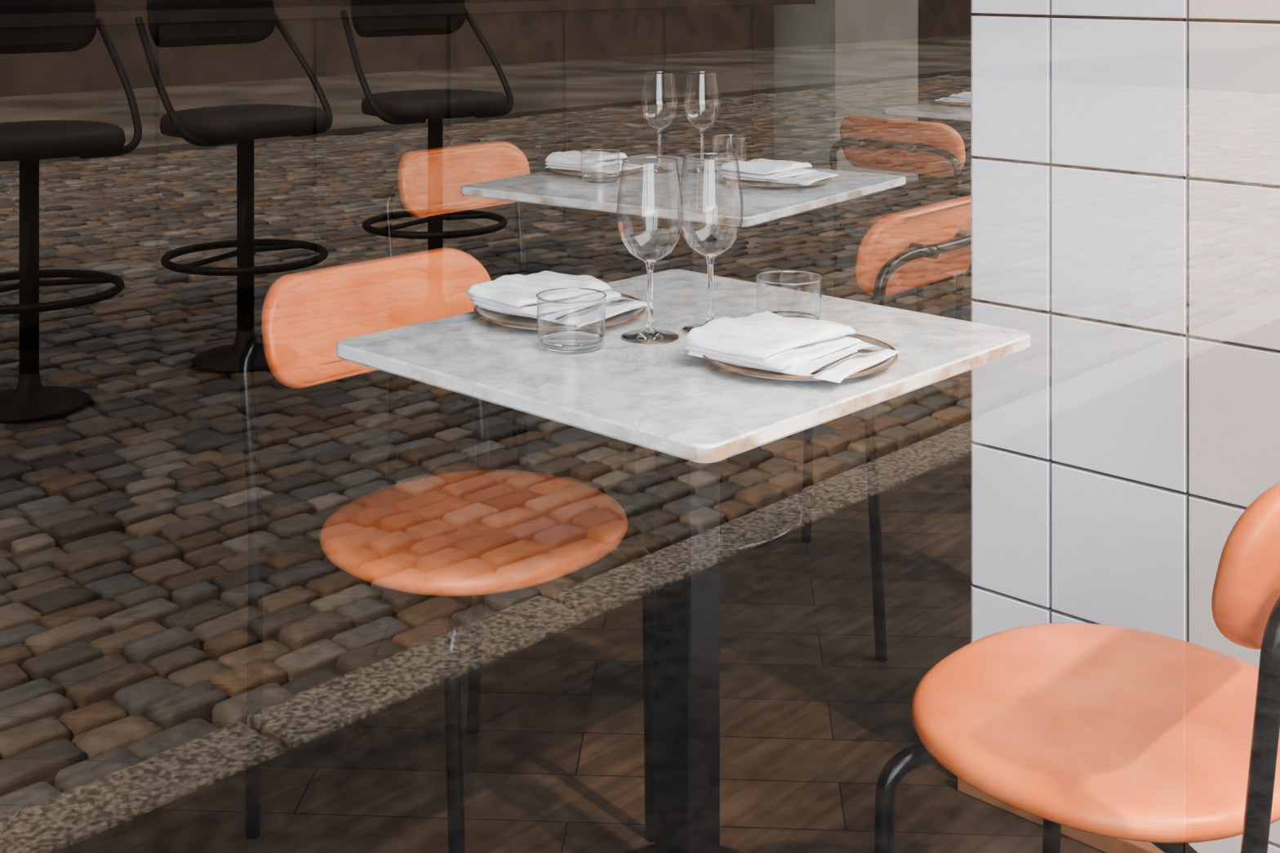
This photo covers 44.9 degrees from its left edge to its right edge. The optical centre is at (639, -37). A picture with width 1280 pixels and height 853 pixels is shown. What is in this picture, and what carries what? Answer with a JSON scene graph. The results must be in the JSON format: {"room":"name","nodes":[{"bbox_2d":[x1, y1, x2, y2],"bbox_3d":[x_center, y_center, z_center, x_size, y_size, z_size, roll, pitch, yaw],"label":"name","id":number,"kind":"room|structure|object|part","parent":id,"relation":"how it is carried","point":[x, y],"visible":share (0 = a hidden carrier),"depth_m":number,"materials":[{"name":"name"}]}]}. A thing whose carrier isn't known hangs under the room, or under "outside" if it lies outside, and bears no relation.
{"room":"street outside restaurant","nodes":[
{"label":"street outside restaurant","id":0,"kind":"room"},
{"bbox_2d":[0,0,313,7],"bbox_3d":[-2.521,-0.230,7.984,0.200,3.060,13.000,0,0,43],"label":"wall","id":1,"kind":"structure","parent":0,"point":[2,2],"depth_m":7.67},
{"bbox_2d":[0,120,1105,852],"bbox_3d":[0.081,1.270,5.613,6.840,0.060,12.700,0,0,43],"label":"floor","id":2,"kind":"structure","parent":0,"point":[124,525],"depth_m":2.92,"materials":[{"name":"brown wood"}]},
{"bbox_2d":[0,0,815,354],"bbox_3d":[-1.274,0.695,5.856,0.630,1.090,5.600,0,0,43],"label":"countertop","id":3,"kind":"structure","parent":2,"relation":"on","point":[161,163],"depth_m":5.67,"materials":[{"name":"stone"}]},
{"bbox_2d":[238,247,654,852],"bbox_3d":[-0.264,0.846,2.216,0.492,0.788,0.450,0,0,43],"label":"dining chair","id":4,"kind":"object","parent":2,"relation":"on","point":[464,537],"visible":0.88,"depth_m":2.19,"materials":[{"name":"orange leather"}]},
{"bbox_3d":[-0.415,0.877,2.358,0.071,0.726,0.450,0,0,43],"label":"frame","id":5,"kind":"part","parent":4,"relation":"part of","materials":[{"name":"black metal"}]},
{"bbox_3d":[-0.358,1.022,2.090,0.420,0.436,0.099,0,0,39],"label":"rail","id":6,"kind":"part","parent":4,"relation":"part of","materials":[{"name":"black metal"}]},
{"bbox_3d":[-0.395,0.530,2.339,0.076,0.156,0.420,0,0,43],"label":"backrest","id":7,"kind":"part","parent":4,"relation":"part of","materials":[{"name":"orange wood"}]},
{"bbox_3d":[-0.232,0.794,2.186,0.404,0.036,0.424,0,0,43],"label":"seat","id":8,"kind":"part","parent":4,"relation":"part of","materials":[{"name":"orange leather"}]},
{"bbox_3d":[-0.144,1.022,2.318,0.099,0.436,0.420,0,0,-43],"label":"rail","id":9,"kind":"part","parent":4,"relation":"part of","materials":[{"name":"black metal"}]},
{"bbox_2d":[383,140,635,486],"bbox_3d":[-0.304,0.846,3.703,0.492,0.788,0.450,0,0,41],"label":"dining chair","id":10,"kind":"object","parent":2,"relation":"on","point":[429,183],"visible":0.43,"depth_m":3.75,"materials":[{"name":"orange wood"}]},
{"bbox_3d":[-0.460,0.877,3.839,0.071,0.726,0.450,0,0,41],"label":"frame","id":11,"kind":"part","parent":10,"relation":"part of","materials":[{"name":"black metal"}]},
{"bbox_3d":[-0.439,0.530,3.821,0.076,0.156,0.420,0,0,41],"label":"backrest","id":12,"kind":"part","parent":10,"relation":"part of","materials":[{"name":"orange wood"}]},
{"bbox_3d":[-0.394,1.022,3.574,0.420,0.436,0.099,0,0,37],"label":"rail","id":13,"kind":"part","parent":10,"relation":"part of","materials":[{"name":"black metal"}]},
{"bbox_3d":[-0.188,1.022,3.809,0.099,0.436,0.420,0,0,-45],"label":"rail","id":14,"kind":"part","parent":10,"relation":"part of","materials":[{"name":"black metal"}]},
{"bbox_2d":[460,153,906,554],"bbox_3d":[0.108,0.865,3.489,0.740,0.750,0.720,0,0,35],"label":"cafe table","id":15,"kind":"object","parent":2,"relation":"on","point":[753,514],"visible":0.59,"depth_m":3.38,"materials":[{"name":"grey stone"}]},
{"bbox_2d":[548,164,642,176],"bbox_3d":[-0.104,0.482,3.625,0.221,0.016,0.221,0,0,43],"label":"plate","id":16,"kind":"object","parent":15,"relation":"on","point":[577,173],"visible":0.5,"depth_m":3.54,"materials":[{"name":"white ceramic"}]},
{"bbox_2d":[544,150,646,173],"bbox_3d":[-0.100,0.460,3.619,0.197,0.035,0.166,0,0,37],"label":"folded napkin","id":17,"kind":"object","parent":16,"relation":"on","point":[567,160],"visible":0.97,"depth_m":3.59,"materials":[{"name":"white fabric"}]},
{"bbox_3d":[-0.104,0.483,3.625,0.217,0.014,0.217,0,0,43],"label":"dish","id":18,"kind":"part","parent":16,"relation":"part of","materials":[{"name":"white ceramic"}]},
{"bbox_2d":[580,148,620,182],"bbox_3d":[-0.090,0.456,3.485,0.090,0.067,0.090,0,0,43],"label":"water tumbler","id":19,"kind":"object","parent":15,"relation":"on","point":[589,178],"visible":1,"depth_m":3.47,"materials":[{"name":"clear glass"}]},
{"bbox_2d":[640,71,678,173],"bbox_3d":[0.046,0.373,3.650,0.088,0.232,0.088,0,0,43],"label":"wine glass","id":20,"kind":"object","parent":15,"relation":"on","point":[659,169],"visible":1,"depth_m":3.64,"materials":[{"name":"clear glass"}]},
{"bbox_2d":[640,73,678,128],"bbox_3d":[0.046,0.324,3.650,0.088,0.131,0.088,0,0,43],"label":"bowl","id":21,"kind":"object","parent":20,"relation":"on","point":[644,73],"depth_m":3.64,"materials":[{"name":"clear glass"}]},
{"bbox_2d":[683,71,720,173],"bbox_3d":[0.146,0.373,3.650,0.088,0.232,0.088,0,0,43],"label":"wine glass","id":22,"kind":"object","parent":15,"relation":"on","point":[701,169],"visible":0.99,"depth_m":3.64,"materials":[{"name":"clear glass"}]},
{"bbox_2d":[683,73,720,128],"bbox_3d":[0.146,0.324,3.650,0.088,0.131,0.088,0,0,43],"label":"bowl","id":23,"kind":"object","parent":22,"relation":"on","point":[686,73],"depth_m":3.64,"materials":[{"name":"clear glass"}]},
{"bbox_2d":[711,133,747,164],"bbox_3d":[0.219,0.456,3.791,0.090,0.067,0.090,0,0,43],"label":"water tumbler","id":24,"kind":"object","parent":15,"relation":"on","point":[722,162],"visible":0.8,"depth_m":3.78,"materials":[{"name":"clear glass"}]},
{"bbox_2d":[723,177,831,188],"bbox_3d":[0.305,0.482,3.452,0.241,0.016,0.241,0,0,43],"label":"plate","id":25,"kind":"object","parent":15,"relation":"on","point":[750,183],"visible":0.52,"depth_m":3.37,"materials":[{"name":"white ceramic"}]},
{"bbox_2d":[719,158,839,185],"bbox_3d":[0.317,0.459,3.451,0.222,0.036,0.184,0,0,37],"label":"folded napkin","id":26,"kind":"object","parent":25,"relation":"on","point":[784,171],"visible":0.98,"depth_m":3.42,"materials":[{"name":"white fabric"}]},
{"bbox_2d":[336,269,1031,852],"bbox_3d":[0.062,0.865,2.031,0.642,0.750,0.668,0,0,43],"label":"cafe table","id":27,"kind":"object","parent":2,"relation":"on","point":[695,414],"visible":0.86,"depth_m":1.99,"materials":[{"name":"grey stone"}]},
{"bbox_2d":[474,293,646,330],"bbox_3d":[-0.110,0.482,2.144,0.237,0.016,0.237,0,0,43],"label":"plate","id":28,"kind":"object","parent":27,"relation":"on","point":[504,319],"visible":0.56,"depth_m":2.08,"materials":[{"name":"white ceramic"}]},
{"bbox_2d":[466,270,647,327],"bbox_3d":[-0.109,0.459,2.147,0.211,0.036,0.181,0,0,43],"label":"folded napkin","id":29,"kind":"object","parent":28,"relation":"on","point":[513,294],"visible":0.93,"depth_m":2.13,"materials":[{"name":"white fabric"}]},
{"bbox_2d":[555,297,637,320],"bbox_3d":[-0.060,0.466,2.097,0.018,0.006,0.158,0,0,39],"label":"fork","id":30,"kind":"object","parent":29,"relation":"on","point":[621,300],"visible":0.99,"depth_m":2.09,"materials":[{"name":"metal"}]},
{"bbox_3d":[-0.075,0.466,2.078,0.008,0.006,0.108,0,0,39],"label":"handle","id":31,"kind":"part","parent":30,"relation":"part of","materials":[{"name":"metal"}]},
{"bbox_2d":[536,287,606,353],"bbox_3d":[-0.088,0.456,1.980,0.090,0.067,0.090,0,0,43],"label":"water tumbler","id":32,"kind":"object","parent":27,"relation":"on","point":[569,341],"visible":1,"depth_m":1.97,"materials":[{"name":"clear glass"}]},
{"bbox_2d":[616,155,683,343],"bbox_3d":[0.013,0.373,2.030,0.088,0.232,0.088,0,0,43],"label":"wine glass","id":33,"kind":"object","parent":27,"relation":"on","point":[649,335],"visible":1,"depth_m":2.02,"materials":[{"name":"clear glass"}]},
{"bbox_2d":[616,160,683,262],"bbox_3d":[0.013,0.324,2.030,0.088,0.131,0.088,0,0,43],"label":"bowl","id":34,"kind":"object","parent":33,"relation":"on","point":[646,260],"depth_m":2.02,"materials":[{"name":"clear glass"}]},
{"bbox_2d":[677,152,743,333],"bbox_3d":[0.094,0.373,2.068,0.088,0.232,0.088,0,0,43],"label":"wine glass","id":35,"kind":"object","parent":27,"relation":"on","point":[710,257],"visible":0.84,"depth_m":2.06,"materials":[{"name":"clear glass"}]},
{"bbox_2d":[677,157,743,256],"bbox_3d":[0.094,0.324,2.068,0.088,0.131,0.088,0,0,43],"label":"bowl","id":36,"kind":"object","parent":35,"relation":"on","point":[707,255],"depth_m":2.06,"materials":[{"name":"clear glass"}]},
{"bbox_2d":[755,270,822,319],"bbox_3d":[0.201,0.456,2.090,0.090,0.067,0.090,0,0,43],"label":"water tumbler","id":37,"kind":"object","parent":27,"relation":"on","point":[783,313],"visible":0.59,"depth_m":2.11,"materials":[{"name":"clear glass"}]},
{"bbox_2d":[702,333,897,381],"bbox_3d":[0.194,0.482,1.900,0.241,0.016,0.241,0,0,43],"label":"plate","id":38,"kind":"object","parent":27,"relation":"on","point":[760,373],"visible":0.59,"depth_m":1.83,"materials":[{"name":"beige ceramic"}]},
{"bbox_2d":[684,311,900,382],"bbox_3d":[0.191,0.459,1.884,0.218,0.036,0.188,0,0,40],"label":"folded napkin","id":39,"kind":"object","parent":38,"relation":"on","point":[767,340],"visible":1,"depth_m":1.86,"materials":[{"name":"white fabric"}]},
{"bbox_2d":[809,346,887,375],"bbox_3d":[0.245,0.466,1.825,0.018,0.006,0.158,0,0,38],"label":"fork","id":40,"kind":"object","parent":39,"relation":"on","point":[867,350],"visible":1,"depth_m":1.82,"materials":[{"name":"metal"}]},
{"bbox_3d":[0.229,0.466,1.806,0.008,0.006,0.108,0,0,38],"label":"handle","id":41,"kind":"part","parent":40,"relation":"part of","materials":[{"name":"metal"}]},
{"bbox_2d":[800,195,970,662],"bbox_3d":[0.409,0.846,3.047,0.492,0.788,0.450,0,0,40],"label":"dining chair","id":42,"kind":"object","parent":2,"relation":"on","point":[904,251],"visible":0.3,"depth_m":2.82,"materials":[{"name":"orange wood"}]},
{"bbox_3d":[0.294,1.022,2.939,0.420,0.436,0.099,0,0,44],"label":"rail","id":43,"kind":"part","parent":42,"relation":"part of","materials":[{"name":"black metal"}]},
{"bbox_3d":[0.500,1.022,3.186,0.420,0.436,0.111,0,0,40],"label":"rail","id":44,"kind":"part","parent":42,"relation":"part of","materials":[{"name":"black metal"}]},
{"bbox_3d":[0.546,0.530,2.931,0.076,0.156,0.420,0,0,40],"label":"backrest","id":45,"kind":"part","parent":42,"relation":"part of","materials":[{"name":"orange wood"}]},
{"bbox_3d":[0.567,0.877,2.913,0.071,0.726,0.450,0,0,40],"label":"frame","id":46,"kind":"part","parent":42,"relation":"part of","materials":[{"name":"black metal"}]},
{"bbox_2d":[829,115,965,405],"bbox_3d":[0.873,0.846,4.645,0.450,0.788,0.492,0,0,43],"label":"dining chair","id":47,"kind":"object","parent":2,"relation":"on","point":[908,146],"visible":0.43,"depth_m":4.49,"materials":[{"name":"orange wood"}]},
{"bbox_3d":[0.903,0.794,4.677,0.424,0.036,0.404,0,0,43],"label":"seat","id":48,"kind":"part","parent":47,"relation":"part of","materials":[{"name":"orange wood"}]},
{"bbox_3d":[0.771,1.022,4.765,0.420,0.436,0.099,0,0,-43],"label":"rail","id":49,"kind":"part","parent":47,"relation":"part of","materials":[{"name":"black metal"}]},
{"bbox_3d":[0.750,0.530,4.513,0.420,0.156,0.076,0,0,43],"label":"backrest","id":50,"kind":"part","parent":47,"relation":"part of","materials":[{"name":"orange wood"}]},
{"bbox_2d":[883,102,970,321],"bbox_3d":[1.274,0.865,5.248,0.642,0.750,0.668,0,0,43],"label":"cafe table","id":51,"kind":"object","parent":2,"relation":"on","point":[939,110],"visible":0.09,"depth_m":5.18,"materials":[{"name":"grey stone"}]},
{"bbox_2d":[938,100,970,106],"bbox_3d":[1.143,0.482,5.371,0.221,0.016,0.221,0,0,43],"label":"plate","id":52,"kind":"object","parent":51,"relation":"on","point":[957,104],"visible":0.34,"depth_m":5.29,"materials":[{"name":"white ceramic"}]},
{"bbox_2d":[934,91,970,102],"bbox_3d":[1.137,0.460,5.378,0.201,0.036,0.169,0,0,43],"label":"folded napkin","id":53,"kind":"object","parent":52,"relation":"on","point":[965,96],"visible":0.38,"depth_m":5.33,"materials":[{"name":"white fabric"}]},
{"bbox_3d":[1.143,0.483,5.371,0.217,0.014,0.217,0,0,43],"label":"dish","id":54,"kind":"part","parent":52,"relation":"part of","materials":[{"name":"white ceramic"}]},
{"bbox_2d":[874,482,1279,852],"bbox_3d":[0.532,0.846,1.600,0.492,0.788,0.450,0,0,43],"label":"dining chair","id":55,"kind":"object","parent":2,"relation":"on","point":[1170,744],"visible":1,"depth_m":1.55,"materials":[{"name":"orange leather"}]},
{"bbox_3d":[0.405,1.022,1.493,0.420,0.436,0.111,0,0,43],"label":"rail","id":56,"kind":"part","parent":55,"relation":"part of","materials":[{"name":"black metal"}]},
{"bbox_3d":[0.627,1.022,1.726,0.420,0.436,0.099,0,0,39],"label":"rail","id":57,"kind":"part","parent":55,"relation":"part of","materials":[{"name":"black metal"}]},
{"bbox_3d":[0.500,0.794,1.630,0.404,0.036,0.424,0,0,43],"label":"seat","id":58,"kind":"part","parent":55,"relation":"part of","materials":[{"name":"orange leather"}]},
{"bbox_3d":[0.664,0.530,1.476,0.076,0.156,0.420,0,0,43],"label":"backrest","id":59,"kind":"part","parent":55,"relation":"part of","materials":[{"name":"orange leather"}]},
{"bbox_3d":[0.684,0.877,1.458,0.071,0.726,0.450,0,0,43],"label":"frame","id":60,"kind":"part","parent":55,"relation":"part of","materials":[{"name":"black metal"}]},
{"bbox_2d":[773,0,918,182],"bbox_3d":[1.024,-0.260,8.841,0.800,3.000,0.800,0,0,43],"label":"wall pillar","id":61,"kind":"structure","parent":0,"point":[834,60],"depth_m":8.46,"materials":[{"name":"grey paint"}]},
{"bbox_2d":[918,0,977,124],"bbox_3d":[4.424,-0.230,10.245,6.840,3.060,0.200,0,0,43],"label":"wall","id":62,"kind":"structure","parent":0,"point":[944,25],"depth_m":12.05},
{"bbox_2d":[970,0,1279,852],"bbox_3d":[0.897,-0.260,2.188,0.781,3.000,0.346,0,0,43],"label":"wall pier","id":63,"kind":"object","parent":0,"point":[1125,172],"visible":0.7,"depth_m":2.16,"materials":[{"name":"tile"}]},
{"bbox_2d":[957,777,1164,852],"bbox_3d":[0.768,1.225,2.058,0.790,0.030,0.018,0,0,43],"label":"baseboard","id":64,"kind":"structure","parent":63,"relation":"attached to","point":[1103,843],"depth_m":2.18,"materials":[{"name":"brown wood"}]}
]}

